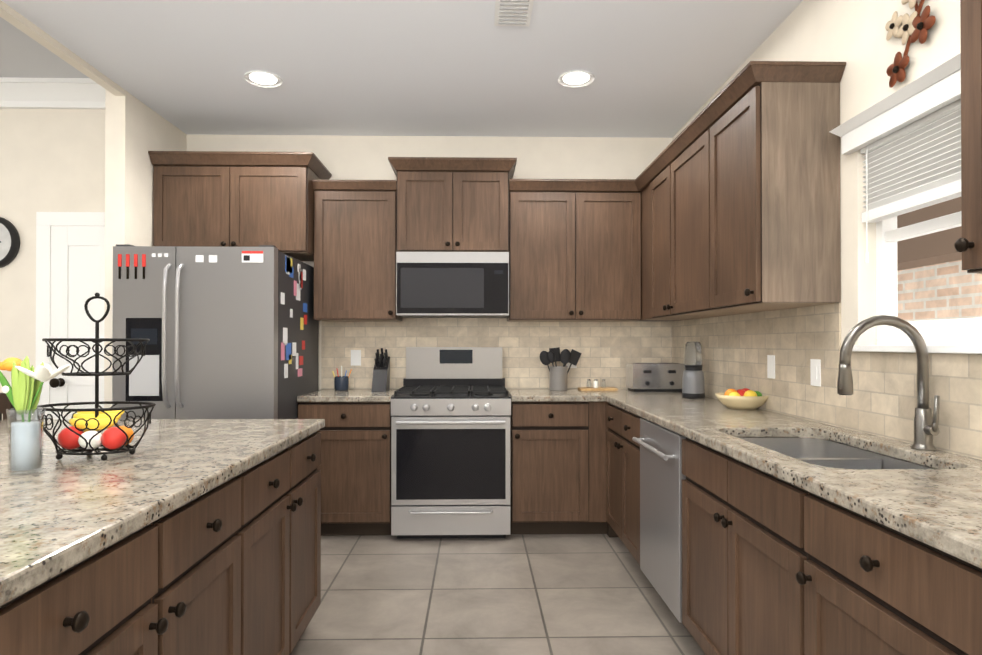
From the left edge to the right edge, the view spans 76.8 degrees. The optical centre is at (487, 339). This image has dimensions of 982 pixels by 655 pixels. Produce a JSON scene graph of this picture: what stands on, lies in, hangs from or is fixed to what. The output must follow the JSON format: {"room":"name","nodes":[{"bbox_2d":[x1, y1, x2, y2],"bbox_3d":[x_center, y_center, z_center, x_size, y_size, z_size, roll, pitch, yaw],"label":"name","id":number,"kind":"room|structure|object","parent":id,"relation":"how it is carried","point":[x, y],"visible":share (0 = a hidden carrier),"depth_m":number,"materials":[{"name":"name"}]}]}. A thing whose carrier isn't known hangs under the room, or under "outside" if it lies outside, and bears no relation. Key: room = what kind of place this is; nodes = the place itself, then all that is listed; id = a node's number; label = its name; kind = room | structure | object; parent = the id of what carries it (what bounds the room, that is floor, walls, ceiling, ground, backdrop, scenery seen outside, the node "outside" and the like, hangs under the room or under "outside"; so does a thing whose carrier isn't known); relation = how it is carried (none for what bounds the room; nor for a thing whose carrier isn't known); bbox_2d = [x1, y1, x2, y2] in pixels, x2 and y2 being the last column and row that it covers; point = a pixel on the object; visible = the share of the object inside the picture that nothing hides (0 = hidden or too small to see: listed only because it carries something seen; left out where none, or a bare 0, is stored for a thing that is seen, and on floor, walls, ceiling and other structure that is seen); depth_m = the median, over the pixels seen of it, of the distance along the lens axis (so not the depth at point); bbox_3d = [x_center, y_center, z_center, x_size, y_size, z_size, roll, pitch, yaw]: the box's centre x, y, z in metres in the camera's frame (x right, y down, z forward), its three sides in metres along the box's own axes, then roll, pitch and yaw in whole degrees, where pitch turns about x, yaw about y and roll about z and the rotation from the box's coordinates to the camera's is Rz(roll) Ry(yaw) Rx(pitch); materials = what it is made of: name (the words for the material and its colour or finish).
{"room":"kitchen","nodes":[
{"label":"kitchen","id":0,"kind":"room"},
{"bbox_2d":[0,17,88,77],"bbox_3d":[-3.680,-1.774,0.935,2.930,0.130,6.520,0,0,-1],"label":"ceiling","id":1,"kind":"structure","parent":0,"point":[23,55],"depth_m":3.74,"materials":[{"name":"grey paint"}]},
{"bbox_2d":[0,109,104,419],"bbox_3d":[-3.774,-0.202,4.124,2.870,2.970,0.120,0,0,-1],"label":"wall","id":2,"kind":"structure","parent":0,"point":[52,160],"depth_m":4.08,"materials":[{"name":"paint"}]},
{"bbox_2d":[0,217,19,267],"bbox_3d":[-3.257,-0.638,4.056,0.350,0.350,0.040,0,0,-1],"label":"wall clock","id":3,"kind":"object","parent":2,"relation":"attached to","point":[9,242],"visible":1,"depth_m":4.06,"materials":[{"name":"black metal"}]},
{"bbox_2d":[0,77,104,108],"bbox_3d":[-3.772,-1.605,4.023,2.870,0.164,0.100,0,0,-1],"label":"crown molding","id":4,"kind":"structure","parent":2,"relation":"attached to","point":[50,93],"depth_m":4.04,"materials":[{"name":"white"}]},
{"bbox_2d":[35,212,104,419],"bbox_3d":[-2.662,0.222,4.040,0.610,2.120,0.087,0,0,-1],"label":"door","id":5,"kind":"structure","parent":2,"relation":"attached to","point":[70,263],"depth_m":4.07,"materials":[{"name":"white wood"}]},
{"bbox_2d":[0,0,186,407],"bbox_3d":[-2.219,-0.222,1.129,0.120,2.970,6.870,0,0,-1],"label":"wall","id":6,"kind":"structure","parent":0,"point":[136,130],"depth_m":3.77,"materials":[{"name":"paint"}]},
{"bbox_2d":[1,0,802,137],"bbox_3d":[-0.310,-1.687,1.252,3.820,0.300,7.020,0,0,-1],"label":"ceiling","id":7,"kind":"structure","parent":0,"point":[662,68],"depth_m":3.37,"materials":[{"name":"white paint"}]},
{"bbox_2d":[244,70,281,87],"bbox_3d":[-1.308,-1.514,3.602,0.210,0.010,0.210,0,0,-1],"label":"recessed light","id":8,"kind":"object","parent":7,"relation":"in","point":[263,79],"visible":1,"depth_m":3.60,"materials":[{"name":"white plastic"}]},
{"bbox_2d":[494,0,533,25],"bbox_3d":[0.118,-1.518,2.830,0.170,0.015,0.320,0,0,-1],"label":"ceiling vent","id":9,"kind":"object","parent":7,"relation":"in","point":[513,12],"visible":1,"depth_m":2.86,"materials":[{"name":"white metal"}]},
{"bbox_2d":[558,70,594,86],"bbox_3d":[0.513,-1.514,3.598,0.210,0.010,0.210,0,0,-1],"label":"recessed light","id":10,"kind":"object","parent":7,"relation":"in","point":[577,78],"visible":0.98,"depth_m":3.60,"materials":[{"name":"white plastic"}]},
{"bbox_2d":[187,134,671,389],"bbox_3d":[-0.409,-0.114,4.676,3.880,2.800,0.150,0,0,-1],"label":"wall","id":11,"kind":"structure","parent":0,"point":[339,157],"depth_m":4.61,"materials":[{"name":"paint"}]},
{"bbox_2d":[148,151,331,260],"bbox_3d":[-1.685,-0.902,4.309,1.065,0.648,0.539,0,0,-1],"label":"upper cabinet","id":12,"kind":"object","parent":11,"relation":"attached to","point":[227,199],"visible":0.81,"depth_m":4.09,"materials":[{"name":"brown wood"}]},
{"bbox_2d":[312,180,402,321],"bbox_3d":[-0.916,-0.609,4.400,0.571,0.952,0.384,0,0,-1],"label":"upper cabinet","id":13,"kind":"object","parent":11,"relation":"attached to","point":[355,234],"visible":0.94,"depth_m":4.25,"materials":[{"name":"brown wood"}]},
{"bbox_2d":[388,157,516,251],"bbox_3d":[-0.243,-0.912,4.388,0.868,0.628,0.439,0,0,-1],"label":"upper cabinet","id":14,"kind":"object","parent":11,"relation":"attached to","point":[452,204],"visible":0.92,"depth_m":4.22,"materials":[{"name":"brown wood"}]},
{"bbox_2d":[396,252,508,317],"bbox_3d":[-0.244,-0.376,4.400,0.764,0.435,0.405,0,0,-1],"label":"microwave","id":15,"kind":"object","parent":14,"relation":"attached to","point":[452,284],"visible":0.98,"depth_m":4.20,"materials":[{"name":"grey"}]},
{"bbox_2d":[321,318,671,388],"bbox_3d":[0.075,0.117,4.604,2.614,0.557,0.008,0,0,-1],"label":"backsplash","id":16,"kind":"structure","parent":11,"relation":"attached to","point":[608,350],"depth_m":4.60,"materials":[{"name":"beige tile"}]},
{"bbox_2d":[351,350,360,365],"bbox_3d":[-0.978,0.136,4.575,0.075,0.115,0.005,0,0,-1],"label":"electrical outlet plate","id":17,"kind":"object","parent":16,"relation":"attached to","point":[355,354],"depth_m":4.57,"materials":[{"name":"white plastic"}]},
{"bbox_2d":[567,363,576,367],"bbox_3d":[0.622,0.156,4.607,0.075,0.115,0.005,0,0,-1],"label":"electrical outlet plate","id":18,"kind":"object","parent":16,"relation":"attached to","point":[568,364],"depth_m":4.61,"materials":[{"name":"white plastic"}]},
{"bbox_2d":[507,179,630,321],"bbox_3d":[0.564,-0.614,4.425,0.840,0.962,0.394,0,0,-1],"label":"upper cabinet","id":19,"kind":"object","parent":11,"relation":"attached to","point":[570,239],"depth_m":4.28,"materials":[{"name":"brown wood"}]},
{"bbox_2d":[289,534,705,654],"bbox_3d":[-1.775,1.293,1.203,6.750,0.060,7.020,0,0,-1],"label":"floor","id":20,"kind":"structure","parent":0,"point":[555,594],"depth_m":3.02,"materials":[{"name":"tile"}]},
{"bbox_2d":[0,393,16,420],"bbox_3d":[-2.458,0.763,3.103,0.490,1.025,0.482,0,0,-1],"label":"dining chair","id":21,"kind":"object","parent":20,"relation":"on","point":[5,403],"visible":0.06,"depth_m":2.87,"materials":[{"name":"brown wood"}]},
{"bbox_2d":[0,423,324,654],"bbox_3d":[-1.326,0.825,1.470,1.298,0.880,2.530,0,0,-1],"label":"kitchen island","id":22,"kind":"object","parent":20,"relation":"on","point":[186,537],"depth_m":1.56,"materials":[{"name":"brown wood"}]},
{"bbox_2d":[0,419,324,598],"bbox_3d":[-1.402,0.364,1.462,1.404,0.039,2.570,0,0,-1],"label":"island countertop","id":23,"kind":"structure","parent":22,"relation":"on","point":[50,517],"depth_m":1.50,"materials":[{"name":"beige stone"}]},
{"bbox_2d":[0,356,70,474],"bbox_3d":[-1.185,0.193,1.613,0.184,0.304,0.114,0,0,-1],"label":"flower vase","id":24,"kind":"object","parent":23,"relation":"on","point":[22,390],"visible":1,"depth_m":1.59,"materials":[{"name":"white glass"}]},
{"bbox_2d":[36,293,155,460],"bbox_3d":[-1.152,0.104,1.824,0.325,0.485,0.230,0,0,-1],"label":"fruit stand","id":25,"kind":"object","parent":23,"relation":"on","point":[81,433],"visible":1,"depth_m":1.79,"materials":[{"name":"black metal"}]},
{"bbox_2d":[112,244,318,418],"bbox_3d":[-1.676,0.373,3.966,0.908,1.817,1.071,0,0,-1],"label":"fridge","id":26,"kind":"object","parent":20,"relation":"on","point":[230,332],"visible":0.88,"depth_m":3.51,"materials":[{"name":"grey metal"}]},
{"bbox_2d":[297,389,397,535],"bbox_3d":[-0.926,0.824,4.251,0.600,0.920,0.662,0,0,-1],"label":"base cabinet","id":27,"kind":"object","parent":20,"relation":"on","point":[354,467],"visible":0.83,"depth_m":3.96,"materials":[{"name":"brown wood"}]},
{"bbox_2d":[297,389,397,401],"bbox_3d":[-0.926,0.383,4.261,0.600,0.039,0.629,0,0,-1],"label":"countertop","id":28,"kind":"structure","parent":27,"relation":"on","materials":[{"name":"stone"}]},
{"bbox_2d":[332,366,351,390],"bbox_3d":[-1.042,0.276,4.415,0.140,0.175,0.098,0,0,-1],"label":"crock","id":29,"kind":"object","parent":28,"relation":"on","point":[341,382],"visible":1,"depth_m":4.38,"materials":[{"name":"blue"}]},
{"bbox_2d":[371,348,389,391],"bbox_3d":[-0.759,0.213,4.386,0.100,0.302,0.210,0,0,-1],"label":"knife block","id":30,"kind":"object","parent":28,"relation":"on","point":[381,377],"visible":1,"depth_m":4.35,"materials":[{"name":"black plastic"}]},
{"bbox_2d":[391,347,510,538],"bbox_3d":[-0.240,0.669,4.208,0.760,1.228,0.722,0,0,-1],"label":"range","id":31,"kind":"object","parent":20,"relation":"on","point":[451,442],"visible":1,"depth_m":3.91,"materials":[{"name":"grey metal"}]},
{"bbox_2d":[510,395,590,534],"bbox_3d":[0.462,0.844,4.273,0.635,0.880,0.674,0,0,-1],"label":"base cabinet","id":32,"kind":"object","parent":20,"relation":"on","point":[539,505],"depth_m":3.99,"materials":[{"name":"brown wood"}]},
{"bbox_2d":[507,389,981,654],"bbox_3d":[0.798,0.371,2.431,1.233,0.039,4.359,0,0,-1],"label":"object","id":33,"kind":"structure","parent":32,"relation":"on","point":[782,554],"depth_m":1.78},
{"bbox_2d":[540,347,581,390],"bbox_3d":[0.523,0.211,4.447,0.310,0.306,0.136,0,0,-1],"label":"utensil crock","id":34,"kind":"object","parent":33,"relation":"on","point":[557,378],"visible":1,"depth_m":4.42,"materials":[{"name":"silver metal"}]},
{"bbox_2d":[578,379,617,390],"bbox_3d":[0.786,0.324,4.442,0.260,0.080,0.140,0,0,-1],"label":"board","id":35,"kind":"object","parent":33,"relation":"on","point":[595,387],"visible":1,"depth_m":4.39,"materials":[{"name":"brown wood"}]},
{"bbox_2d":[626,363,684,391],"bbox_3d":[1.182,0.265,4.364,0.370,0.196,0.203,0,0,-1],"label":"toaster","id":36,"kind":"object","parent":33,"relation":"on","point":[654,377],"visible":1,"depth_m":4.28,"materials":[{"name":"silver metal"}]},
{"bbox_2d":[682,341,704,398],"bbox_3d":[1.268,0.186,3.822,0.136,0.347,0.136,0,0,-1],"label":"blender","id":37,"kind":"object","parent":33,"relation":"on","point":[693,385],"visible":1,"depth_m":3.78,"materials":[{"name":"silver plastic"}]},
{"bbox_2d":[715,388,767,409],"bbox_3d":[1.311,0.305,3.192,0.264,0.102,0.264,0,0,-1],"label":"fruit bowl","id":38,"kind":"object","parent":33,"relation":"on","point":[745,399],"visible":1,"depth_m":3.12,"materials":[{"name":"beige ceramic"}]},
{"bbox_2d":[739,431,942,466],"bbox_3d":[1.108,0.467,2.057,0.488,0.183,0.868,0,0,-1],"label":"sink","id":39,"kind":"object","parent":33,"relation":"in","point":[821,450],"depth_m":2.32,"materials":[{"name":"silver metal"}]},
{"bbox_2d":[837,315,940,450],"bbox_3d":[1.261,0.135,1.945,0.305,0.426,0.100,0,0,-1],"label":"faucet","id":40,"kind":"object","parent":33,"relation":"on","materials":[{"name":"silver metal"}]},
{"bbox_2d":[632,418,685,621],"bbox_3d":[1.049,0.836,2.863,0.636,0.876,0.614,0,0,-1],"label":"dishwasher","id":41,"kind":"object","parent":20,"relation":"on","point":[662,476],"visible":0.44,"depth_m":2.78,"materials":[{"name":"grey metal"}]},
{"bbox_2d":[767,355,774,378],"bbox_3d":[1.402,0.136,3.065,0.005,0.115,0.075,0,0,-1],"label":"electrical outlet plate","id":42,"kind":"object","parent":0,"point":[770,358],"depth_m":3.06,"materials":[{"name":"white plastic"}]},
{"bbox_2d":[810,359,820,386],"bbox_3d":[1.409,0.143,2.665,0.007,0.115,0.075,0,0,-1],"label":"electrical outlet plate","id":43,"kind":"object","parent":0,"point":[815,368],"depth_m":2.66,"materials":[{"name":"white plastic"}]},
{"bbox_2d":[672,0,981,459],"bbox_3d":[1.521,-0.137,1.204,0.159,2.800,6.870,0,0,-1],"label":"wall","id":44,"kind":"structure","parent":0,"point":[737,349],"depth_m":2.43,"materials":[{"name":"beige paint"}]},
{"bbox_2d":[627,61,845,321],"bbox_3d":[1.207,-0.620,3.543,0.389,0.962,2.182,0,0,-1],"label":"upper cabinet","id":45,"kind":"object","parent":44,"relation":"attached to","point":[726,202],"depth_m":2.60,"materials":[{"name":"brown wood"}]},
{"bbox_2d":[885,0,935,87],"bbox_3d":[1.414,-1.135,1.995,0.029,0.514,0.407,0,0,-1],"label":"flowers","id":46,"kind":"object","parent":44,"relation":"attached to","point":[914,27],"visible":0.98,"depth_m":2.09,"materials":[{"name":"orange metal"}]},
{"bbox_2d":[852,211,981,353],"bbox_3d":[1.487,-0.354,1.960,0.158,0.795,0.980,0,0,-1],"label":"window","id":47,"kind":"structure","parent":44,"relation":"in","point":[889,234],"depth_m":2.34,"materials":[{"name":"white"}]},
{"bbox_2d":[829,53,960,262],"bbox_3d":[1.434,-0.562,1.980,0.128,0.540,0.980,0,0,-1],"label":"window blind","id":48,"kind":"object","parent":47,"relation":"attached to","point":[906,139],"visible":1,"depth_m":2.10,"materials":[{"name":"white plastic"}]},
{"bbox_2d":[954,0,981,273],"bbox_3d":[1.280,-0.627,1.149,0.340,0.940,0.616,0,0,-1],"label":"upper cabinet","id":49,"kind":"object","parent":44,"relation":"attached to","point":[968,244],"visible":1,"depth_m":1.39,"materials":[{"name":"brown wood"}]},
{"label":"outside","id":50,"kind":"structure","parent":0,"visible":0},
{"bbox_2d":[897,197,981,339],"bbox_3d":[3.050,-0.478,2.502,0.550,4.500,11.000,0,0,-1],"label":"wall","id":51,"kind":"structure","parent":50,"point":[939,293],"depth_m":4.19,"materials":[{"name":"brick"}]}
]}

